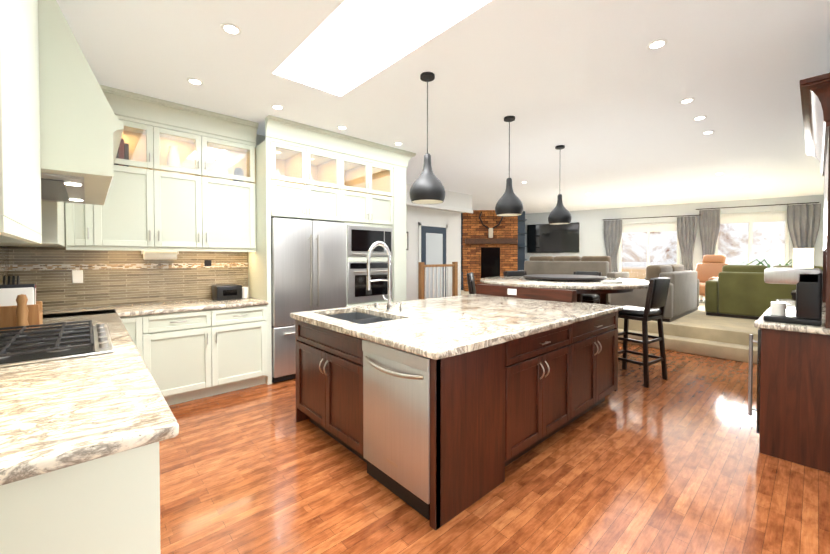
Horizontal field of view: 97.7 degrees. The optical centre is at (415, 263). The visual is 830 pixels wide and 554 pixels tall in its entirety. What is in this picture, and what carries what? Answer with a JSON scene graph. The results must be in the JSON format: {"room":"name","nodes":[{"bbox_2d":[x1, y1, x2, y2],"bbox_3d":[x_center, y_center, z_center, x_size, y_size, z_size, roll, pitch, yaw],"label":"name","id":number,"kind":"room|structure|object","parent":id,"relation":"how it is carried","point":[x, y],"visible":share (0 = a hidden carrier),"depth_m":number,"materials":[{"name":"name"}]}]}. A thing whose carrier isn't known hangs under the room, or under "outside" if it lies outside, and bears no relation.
{"room":"living room and kitchen","nodes":[
{"label":"living room and kitchen","id":0,"kind":"room"},
{"bbox_2d":[50,134,264,309],"bbox_3d":[-2.062,-0.141,4.459,3.940,2.900,0.150,-1,1,-42],"label":"wall","id":1,"kind":"structure","parent":0,"point":[260,139],"depth_m":4.44,"materials":[{"name":"paint"}]},
{"bbox_2d":[65,202,104,247],"bbox_3d":[-3.005,-0.564,3.286,0.237,0.809,0.310,-1,1,-42],"label":"upper cabinet","id":2,"kind":"object","parent":1,"relation":"attached to","point":[84,223],"depth_m":3.18,"materials":[{"name":"beige paint"}]},
{"bbox_2d":[105,156,164,247],"bbox_3d":[-2.797,-0.567,3.475,0.553,0.809,0.310,-1,1,-42],"label":"upper cabinet","id":3,"kind":"object","parent":1,"relation":"attached to","point":[152,203],"depth_m":3.42,"materials":[{"name":"beige paint"}]},
{"bbox_2d":[161,164,208,250],"bbox_3d":[-2.481,-0.571,3.760,0.524,0.809,0.310,-1,1,-42],"label":"upper cabinet","id":4,"kind":"object","parent":1,"relation":"attached to","point":[185,194],"depth_m":3.70,"materials":[{"name":"beige paint"}]},
{"bbox_2d":[141,251,178,259],"bbox_3d":[-2.583,-0.105,3.672,0.310,0.120,0.116,-1,1,-42],"label":"paper towel holder","id":5,"kind":"object","parent":4,"relation":"attached to","point":[159,255],"visible":0.67,"depth_m":3.63,"materials":[{"name":"white"}]},
{"bbox_2d":[205,168,255,251],"bbox_3d":[-2.147,-0.576,4.062,0.605,0.809,0.310,-1,1,-42],"label":"upper cabinet","id":6,"kind":"object","parent":1,"relation":"attached to","point":[232,204],"depth_m":3.99,"materials":[{"name":"beige paint"}]},
{"bbox_2d":[114,139,243,181],"bbox_3d":[-2.462,-1.066,3.798,1.280,0.300,0.180,-1,1,-42],"label":"decorative vase","id":7,"kind":"object","parent":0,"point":[171,157],"visible":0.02,"depth_m":3.73,"materials":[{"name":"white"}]},
{"bbox_2d":[272,169,345,190],"bbox_3d":[-1.203,-1.037,4.754,1.430,0.210,0.160,-1,1,-42],"label":"decorative objects","id":8,"kind":"object","parent":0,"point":[277,171],"visible":0.04,"depth_m":4.32,"materials":[{"name":"white ceramic"}]},
{"bbox_2d":[406,183,472,300],"bbox_3d":[0.369,-0.201,8.152,2.300,2.900,0.510,-1,1,-42],"label":"wall","id":9,"kind":"structure","parent":0,"point":[451,208],"depth_m":7.86,"materials":[{"name":"white paint"}]},
{"bbox_2d":[406,232,407,249],"bbox_3d":[-0.268,-0.495,7.734,0.300,0.400,0.021,-1,1,-42],"label":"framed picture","id":10,"kind":"object","parent":9,"relation":"attached to","point":[406,240],"visible":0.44,"depth_m":7.80,"materials":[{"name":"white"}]},
{"bbox_2d":[418,222,447,298],"bbox_3d":[0.422,0.160,8.352,0.940,2.170,0.048,-1,1,-42],"label":"door","id":11,"kind":"structure","parent":9,"relation":"attached to","point":[432,243],"depth_m":8.30,"materials":[{"name":"white wood"}]},
{"bbox_2d":[56,0,829,213],"bbox_3d":[1.800,-1.926,7.510,14.200,0.570,9.900,-1,1,-42],"label":"ceiling","id":12,"kind":"structure","parent":0,"point":[598,89],"depth_m":3.17,"materials":[{"name":"white paint"}]},
{"bbox_2d":[187,78,202,84],"bbox_3d":[-1.891,-1.565,3.114,0.123,0.008,0.123,1,1,39],"label":"recessed light","id":13,"kind":"object","parent":12,"relation":"in","point":[194,81],"depth_m":3.10,"materials":[{"name":"white"}]},
{"bbox_2d":[221,23,241,34],"bbox_3d":[-1.219,-1.553,2.400,0.123,0.008,0.123,1,1,39],"label":"recessed light","id":14,"kind":"object","parent":12,"relation":"in","point":[231,29],"depth_m":2.39,"materials":[{"name":"white"}]},
{"bbox_2d":[271,104,283,109],"bbox_3d":[-1.383,-1.574,3.640,0.123,0.008,0.122,1,1,39],"label":"recessed light","id":15,"kind":"object","parent":12,"relation":"in","point":[275,106],"depth_m":3.64,"materials":[{"name":"white"}]},
{"bbox_2d":[337,126,347,129],"bbox_3d":[-0.852,-1.583,4.215,0.123,0.008,0.122,1,1,39],"label":"recessed light","id":16,"kind":"object","parent":12,"relation":"in","point":[338,127],"depth_m":4.20,"materials":[{"name":"white"}]},
{"bbox_2d":[410,72,444,203],"bbox_3d":[0.100,-1.042,3.022,0.300,1.050,0.300,-1,1,-42],"label":"pendant light","id":17,"kind":"object","parent":12,"relation":"hanging from","point":[427,186],"visible":1,"depth_m":2.95,"materials":[{"name":"black"}]},
{"bbox_2d":[495,116,522,215],"bbox_3d":[1.017,-1.057,3.931,0.300,1.050,0.300,-1,1,-42],"label":"pendant light","id":18,"kind":"object","parent":12,"relation":"hanging from","point":[509,203],"visible":1,"depth_m":3.86,"materials":[{"name":"black metal"}]},
{"bbox_2d":[548,145,571,224],"bbox_3d":[1.967,-1.074,4.938,0.300,1.050,0.300,-1,1,-42],"label":"pendant light","id":19,"kind":"object","parent":12,"relation":"hanging from","point":[559,214],"visible":1,"depth_m":4.87,"materials":[{"name":"black metal"}]},
{"bbox_2d":[647,39,667,49],"bbox_3d":[1.713,-1.556,2.571,0.123,0.008,0.123,1,1,39],"label":"recessed light","id":20,"kind":"object","parent":12,"relation":"in","point":[656,44],"depth_m":2.56,"materials":[{"name":"white"}]},
{"bbox_2d":[679,98,694,103],"bbox_3d":[2.617,-1.571,3.495,0.123,0.008,0.123,1,1,39],"label":"recessed light","id":21,"kind":"object","parent":12,"relation":"in","point":[687,100],"depth_m":3.48,"materials":[{"name":"white"}]},
{"bbox_2d":[693,116,706,120],"bbox_3d":[3.077,-1.578,3.925,0.123,0.008,0.122,1,1,39],"label":"recessed light","id":22,"kind":"object","parent":12,"relation":"in","point":[699,117],"depth_m":3.92,"materials":[{"name":"white"}]},
{"bbox_2d":[702,130,714,134],"bbox_3d":[3.532,-1.586,4.376,0.123,0.008,0.123,1,1,39],"label":"recessed light","id":23,"kind":"object","parent":12,"relation":"in","point":[706,132],"depth_m":4.36,"materials":[{"name":"white"}]},
{"bbox_2d":[159,342,829,553],"bbox_3d":[-0.696,1.320,5.306,7.470,0.050,9.900,-1,1,-42],"label":"floor","id":24,"kind":"structure","parent":0,"point":[676,462],"depth_m":2.19,"materials":[{"name":"brown wood"}]},
{"bbox_2d":[0,445,160,553],"bbox_3d":[-1.160,0.925,1.029,0.650,0.880,0.627,-1,1,-42],"label":"base cabinet","id":25,"kind":"object","parent":24,"relation":"on","point":[112,506],"depth_m":0.91,"materials":[{"name":"beige paint"}]},
{"bbox_2d":[0,309,178,488],"bbox_3d":[-1.949,0.451,1.925,0.693,0.040,3.076,-1,1,-42],"label":"countertop","id":26,"kind":"structure","parent":25,"relation":"on","point":[58,416],"depth_m":1.11,"materials":[{"name":"beige stone"}]},
{"bbox_2d":[3,275,19,284],"bbox_3d":[-2.855,0.247,2.554,0.100,0.328,0.219,-1,1,-42],"label":"knives","id":27,"kind":"object","parent":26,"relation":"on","point":[13,280],"visible":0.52,"depth_m":2.57,"materials":[{"name":"black plastic"}]},
{"bbox_2d":[0,284,42,330],"bbox_3d":[-2.628,0.278,2.378,0.240,0.288,0.251,-1,1,-42],"label":"knife block","id":28,"kind":"object","parent":26,"relation":"on","point":[8,302],"visible":0.71,"depth_m":2.34,"materials":[{"name":"brown wood"}]},
{"bbox_2d":[15,294,29,329],"bbox_3d":[-2.466,0.306,2.274,0.064,0.235,0.064,-1,1,-42],"label":"pepper mill","id":29,"kind":"object","parent":26,"relation":"on","point":[22,310],"visible":0.79,"depth_m":2.26,"materials":[{"name":"brown wood"}]},
{"bbox_2d":[0,320,113,367],"bbox_3d":[-1.980,0.404,1.939,0.530,0.052,0.950,-1,1,-42],"label":"cooktop","id":30,"kind":"object","parent":26,"relation":"in","point":[23,346],"visible":1,"depth_m":1.82,"materials":[{"name":"metal"}]},
{"bbox_2d":[124,317,131,332],"bbox_3d":[-2.519,0.900,2.580,0.715,0.880,0.791,-1,1,-42],"label":"base cabinet","id":31,"kind":"object","parent":24,"relation":"on","point":[125,318],"depth_m":3.13,"materials":[{"name":"beige paint"}]},
{"bbox_2d":[128,313,155,372],"bbox_3d":[-2.658,0.887,3.351,0.287,0.880,0.715,-1,1,-42],"label":"base cabinet","id":32,"kind":"object","parent":24,"relation":"on","point":[141,323],"depth_m":3.20,"materials":[{"name":"beige paint"}]},
{"bbox_2d":[152,305,267,404],"bbox_3d":[-2.229,0.880,3.782,1.134,0.880,0.651,-1,1,-42],"label":"base cabinet","id":33,"kind":"object","parent":24,"relation":"on","point":[209,352],"depth_m":3.55,"materials":[{"name":"beige paint"}]},
{"bbox_2d":[43,297,267,316],"bbox_3d":[-2.524,0.425,3.496,1.946,0.040,0.669,-1,1,-42],"label":"countertop","id":34,"kind":"structure","parent":33,"relation":"on","point":[173,306],"depth_m":3.48,"materials":[{"name":"beige stone"}]},
{"bbox_2d":[212,284,241,300],"bbox_3d":[-2.125,0.317,4.089,0.260,0.155,0.245,-1,1,-42],"label":"toaster","id":35,"kind":"object","parent":34,"relation":"on","point":[227,292],"visible":1,"depth_m":4.00,"materials":[{"name":"black plastic"}]},
{"bbox_2d":[242,287,248,297],"bbox_3d":[-1.982,0.330,4.222,0.072,0.125,0.072,-1,1,-42],"label":"canister","id":36,"kind":"object","parent":34,"relation":"on","point":[245,292],"visible":0.92,"depth_m":4.19,"materials":[{"name":"white ceramic"}]},
{"bbox_2d":[271,218,346,382],"bbox_3d":[-1.395,0.397,4.462,0.920,1.825,0.709,-1,1,-42],"label":"fridge","id":37,"kind":"object","parent":24,"relation":"on","point":[308,265],"visible":0.67,"depth_m":4.12,"materials":[{"name":"grey metal"}]},
{"bbox_2d":[248,115,415,384],"bbox_3d":[-1.009,-0.146,4.830,2.100,2.898,0.708,-1,1,-42],"label":"tall cabinet","id":38,"kind":"object","parent":24,"relation":"on","point":[368,206],"visible":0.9,"depth_m":4.59,"materials":[{"name":"beige paint"}]},
{"bbox_2d":[418,262,457,299],"bbox_3d":[0.492,0.608,7.582,1.090,1.300,0.090,-1,1,-42],"label":"stair railing","id":39,"kind":"object","parent":24,"relation":"on","point":[454,277],"visible":0.67,"depth_m":7.54,"materials":[{"name":"brown wood"}]},
{"bbox_2d":[290,285,632,529],"bbox_3d":[1.070,0.795,3.958,4.426,1.044,1.936,-1,1,-42],"label":"kitchen island","id":40,"kind":"object","parent":24,"relation":"on","point":[439,412],"depth_m":2.35,"materials":[{"name":"brown wood"}]},
{"bbox_2d":[366,241,390,296],"bbox_3d":[-0.370,0.108,3.162,0.271,0.604,0.248,-1,1,-42],"label":"faucet","id":41,"kind":"object","parent":40,"relation":"on","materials":[{"name":"silver metal"}]},
{"bbox_2d":[476,276,648,292],"bbox_3d":[2.003,0.236,4.965,2.200,0.040,2.200,-1,1,-42],"label":"island countertop","id":42,"kind":"structure","parent":40,"relation":"on","point":[627,284],"depth_m":4.24,"materials":[{"name":"beige stone"}]},
{"bbox_2d":[523,274,606,279],"bbox_3d":[2.040,0.189,4.998,1.060,0.050,1.060,-1,1,-42],"label":"lazy susan","id":43,"kind":"object","parent":42,"relation":"on","point":[561,277],"visible":1,"depth_m":4.77,"materials":[{"name":"brown wood"}]},
{"bbox_2d":[601,280,622,283],"bbox_3d":[2.334,0.212,4.303,0.206,0.028,0.186,-1,1,-42],"label":"napkins","id":44,"kind":"object","parent":42,"relation":"on","point":[612,281],"visible":0.98,"depth_m":4.24,"materials":[{"name":"white paper"}]},
{"bbox_2d":[467,272,475,293],"bbox_3d":[1.023,0.714,5.252,0.527,1.170,0.490,0,1,16],"label":"bar stool","id":45,"kind":"object","parent":24,"relation":"on","point":[471,283],"visible":0.19,"depth_m":5.14,"materials":[{"name":"brown wood"}]},
{"bbox_2d":[503,271,526,275],"bbox_3d":[1.754,0.702,5.961,0.490,1.170,0.527,0,1,-14],"label":"bar stool","id":46,"kind":"object","parent":24,"relation":"on","point":[514,273],"visible":0.1,"depth_m":6.14,"materials":[{"name":"black leather"}]},
{"bbox_2d":[573,271,600,303],"bbox_3d":[2.656,0.705,5.754,0.490,1.170,0.527,1,1,40],"label":"bar stool","id":47,"kind":"object","parent":24,"relation":"on","point":[590,298],"visible":0.25,"depth_m":5.74,"materials":[{"name":"brown wood"}]},
{"bbox_2d":[618,277,669,387],"bbox_3d":[2.546,0.731,4.171,0.490,1.170,0.527,-1,1,-34],"label":"bar stool","id":48,"kind":"object","parent":24,"relation":"on","point":[657,292],"visible":0.88,"depth_m":4.02,"materials":[{"name":"brown wood"}]},
{"bbox_2d":[748,73,829,472],"bbox_3d":[3.395,0.072,3.041,2.330,2.520,0.699,-1,1,-42],"label":"hutch","id":49,"kind":"object","parent":24,"relation":"on","point":[793,396],"visible":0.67,"depth_m":2.45,"materials":[{"name":"brown wood"}]},
{"bbox_2d":[763,268,822,325],"bbox_3d":[2.664,0.219,2.563,0.220,0.380,0.280,-1,1,-42],"label":"coffee maker","id":50,"kind":"object","parent":49,"relation":"on","point":[808,282],"visible":1,"depth_m":2.46,"materials":[{"name":"black plastic"}]},
{"bbox_2d":[461,290,758,363],"bbox_3d":[4.422,1.039,9.990,7.050,0.360,9.610,-1,1,-42],"label":"carpeted floor","id":51,"kind":"structure","parent":0,"point":[699,331],"depth_m":5.39,"materials":[{"name":"beige carpet"}]},
{"bbox_2d":[461,213,462,289],"bbox_3d":[0.725,-0.261,11.837,1.598,2.898,0.600,0,1,1],"label":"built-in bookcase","id":52,"kind":"object","parent":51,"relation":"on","point":[461,256],"depth_m":11.75,"materials":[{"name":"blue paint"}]},
{"bbox_2d":[462,210,517,291],"bbox_3d":[2.379,-0.257,11.578,1.716,2.898,1.050,0,1,1],"label":"fireplace","id":53,"kind":"object","parent":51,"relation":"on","point":[490,243],"visible":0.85,"depth_m":11.49,"materials":[{"name":"brick"}]},
{"bbox_2d":[518,211,526,270],"bbox_3d":[3.393,-0.260,11.782,0.298,2.898,0.600,0,1,1],"label":"built-in bookcase","id":54,"kind":"object","parent":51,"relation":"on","point":[521,239],"visible":0.4,"depth_m":11.72,"materials":[{"name":"blue paint"}]},
{"bbox_2d":[519,256,628,304],"bbox_3d":[3.878,0.338,9.089,0.950,1.070,2.400,-1,1,-42],"label":"sectional sofa","id":55,"kind":"object","parent":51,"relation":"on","point":[570,265],"visible":0.46,"depth_m":8.67,"materials":[{"name":"grey fabric"}]},
{"bbox_2d":[610,264,698,321],"bbox_3d":[4.515,0.461,6.782,2.100,0.900,0.920,-1,1,-42],"label":"sofa","id":56,"kind":"object","parent":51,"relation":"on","point":[683,296],"visible":0.65,"depth_m":6.16,"materials":[{"name":"grey fabric"}]},
{"bbox_2d":[696,255,728,302],"bbox_3d":[6.723,0.332,8.461,0.937,1.103,0.860,0,1,-22],"label":"recliner","id":57,"kind":"object","parent":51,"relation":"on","point":[709,267],"visible":0.31,"depth_m":8.51,"materials":[{"name":"leather"}]},
{"bbox_2d":[705,265,822,319],"bbox_3d":[6.079,0.471,6.208,0.950,0.900,1.630,-1,1,-42],"label":"sofa","id":58,"kind":"object","parent":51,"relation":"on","point":[741,291],"visible":0.65,"depth_m":6.14,"materials":[{"name":"green fabric"}]},
{"bbox_2d":[747,259,792,267],"bbox_3d":[7.637,0.395,7.688,0.912,1.002,0.996,-1,1,-42],"label":"potted plant","id":59,"kind":"object","parent":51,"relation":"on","point":[761,263],"visible":0.08,"depth_m":7.78,"materials":[{"name":"green plant"}]},
{"bbox_2d":[791,290,795,299],"bbox_3d":[5.641,0.669,5.093,0.500,0.540,0.500,-1,1,-42],"label":"side table","id":60,"kind":"object","parent":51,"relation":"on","point":[793,293],"visible":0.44,"depth_m":5.09,"materials":[{"name":"brown wood"}]},
{"bbox_2d":[793,248,813,290],"bbox_3d":[5.547,0.086,5.187,0.220,0.620,0.200,-1,1,-42],"label":"table lamp","id":61,"kind":"object","parent":60,"relation":"on","point":[803,257],"visible":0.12,"depth_m":5.11,"materials":[{"name":"white fabric"}]},
{"bbox_2d":[525,195,823,271],"bbox_3d":[5.843,-0.253,11.291,9.986,2.900,0.200,1,1,32],"label":"wall","id":62,"kind":"structure","parent":0,"point":[591,237],"depth_m":10.43,"materials":[{"name":"paint"}]},
{"bbox_2d":[527,222,579,252],"bbox_3d":[4.516,-0.852,11.958,1.636,0.956,0.060,1,1,32],"label":"wall-mounted tv","id":63,"kind":"object","parent":62,"relation":"attached to","point":[550,238],"visible":0.92,"depth_m":11.91,"materials":[{"name":"black plastic"}]},
{"bbox_2d":[619,222,679,279],"bbox_3d":[6.832,-0.215,10.641,1.483,1.965,0.110,1,1,32],"label":"window","id":64,"kind":"structure","parent":62,"relation":"in","point":[648,228],"depth_m":10.62,"materials":[{"name":"white glass"}]},
{"bbox_2d":[603,215,698,219],"bbox_3d":[6.701,-1.333,10.415,2.383,0.023,0.024,1,1,32],"label":"curtain rod","id":65,"kind":"object","parent":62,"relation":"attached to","point":[651,217],"visible":1,"depth_m":10.37,"materials":[{"name":"black metal"}]},
{"bbox_2d":[604,220,621,271],"bbox_3d":[5.970,-0.245,10.983,0.500,2.155,0.083,1,1,32],"label":"curtain","id":66,"kind":"object","parent":65,"relation":"hanging from","point":[612,233],"visible":0.62,"depth_m":10.97,"materials":[{"name":"grey fabric"}]},
{"bbox_2d":[677,216,696,270],"bbox_3d":[7.493,-0.229,10.027,0.451,2.155,0.083,1,1,32],"label":"curtain","id":67,"kind":"object","parent":65,"relation":"hanging from","point":[686,230],"visible":0.77,"depth_m":10.01,"materials":[{"name":"grey fabric"}]},
{"bbox_2d":[715,211,788,265],"bbox_3d":[8.726,-0.274,9.451,1.427,2.122,0.110,1,1,32],"label":"window","id":68,"kind":"structure","parent":62,"relation":"in","point":[750,219],"depth_m":9.39,"materials":[{"name":"white glass"}]},
{"bbox_2d":[696,202,818,209],"bbox_3d":[8.595,-1.471,9.224,2.327,0.023,0.024,1,1,32],"label":"curtain rod","id":69,"kind":"object","parent":62,"relation":"attached to","point":[759,205],"visible":1,"depth_m":9.14,"materials":[{"name":"black metal"}]},
{"bbox_2d":[699,209,720,262],"bbox_3d":[7.909,-0.304,9.764,0.451,2.312,0.083,1,1,32],"label":"curtain","id":70,"kind":"object","parent":69,"relation":"hanging from","point":[709,224],"visible":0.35,"depth_m":9.76,"materials":[{"name":"grey fabric"}]},
{"bbox_2d":[787,203,820,247],"bbox_3d":[9.418,-0.288,8.817,0.580,2.312,0.083,1,1,32],"label":"curtain","id":71,"kind":"object","parent":69,"relation":"hanging from","point":[803,222],"visible":0.46,"depth_m":8.80,"materials":[{"name":"grey fabric"}]},
{"bbox_3d":[-1.842,-0.087,1.167,0.150,2.900,5.330,-1,1,-42],"label":"wall","id":72,"kind":"structure","parent":0,"visible":0},
{"bbox_2d":[0,246,11,284],"bbox_3d":[-2.331,0.022,1.831,0.012,0.819,3.389,-1,1,-42],"label":"backsplash","id":73,"kind":"structure","parent":72,"relation":"attached to","point":[5,252],"depth_m":2.96,"materials":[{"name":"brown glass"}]},
{"bbox_2d":[0,0,41,243],"bbox_3d":[-1.363,-0.804,1.014,0.368,1.458,0.918,-1,1,-42],"label":"upper cabinet","id":74,"kind":"object","parent":72,"relation":"attached to","point":[20,190],"visible":1,"depth_m":1.03,"materials":[{"name":"beige paint"}]},
{"bbox_2d":[0,201,64,246],"bbox_3d":[-2.810,-0.848,2.611,0.363,1.422,0.986,-1,1,-42],"label":"upper cabinet","id":75,"kind":"object","parent":72,"relation":"attached to","point":[53,226],"visible":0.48,"depth_m":2.36,"materials":[{"name":"beige paint"}]},
{"bbox_2d":[38,0,123,204],"bbox_3d":[-1.975,-0.966,1.888,0.636,1.162,1.200,-1,1,-42],"label":"range hood","id":76,"kind":"object","parent":72,"relation":"attached to","point":[81,128],"visible":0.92,"depth_m":1.55,"materials":[{"name":"beige paint"}]},
{"bbox_2d":[12,246,247,309],"bbox_3d":[-2.733,0.117,3.743,1.918,0.566,0.017,-1,1,-42],"label":"backsplash","id":77,"kind":"structure","parent":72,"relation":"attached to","point":[61,277],"depth_m":3.57,"materials":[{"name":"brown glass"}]},
{"label":"outside","id":78,"kind":"structure","parent":0,"visible":0},
{"bbox_2d":[621,221,784,279],"bbox_3d":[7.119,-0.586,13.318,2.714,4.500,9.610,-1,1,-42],"label":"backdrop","id":79,"kind":"structure","parent":78,"point":[744,253],"depth_m":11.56,"materials":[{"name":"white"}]}
]}

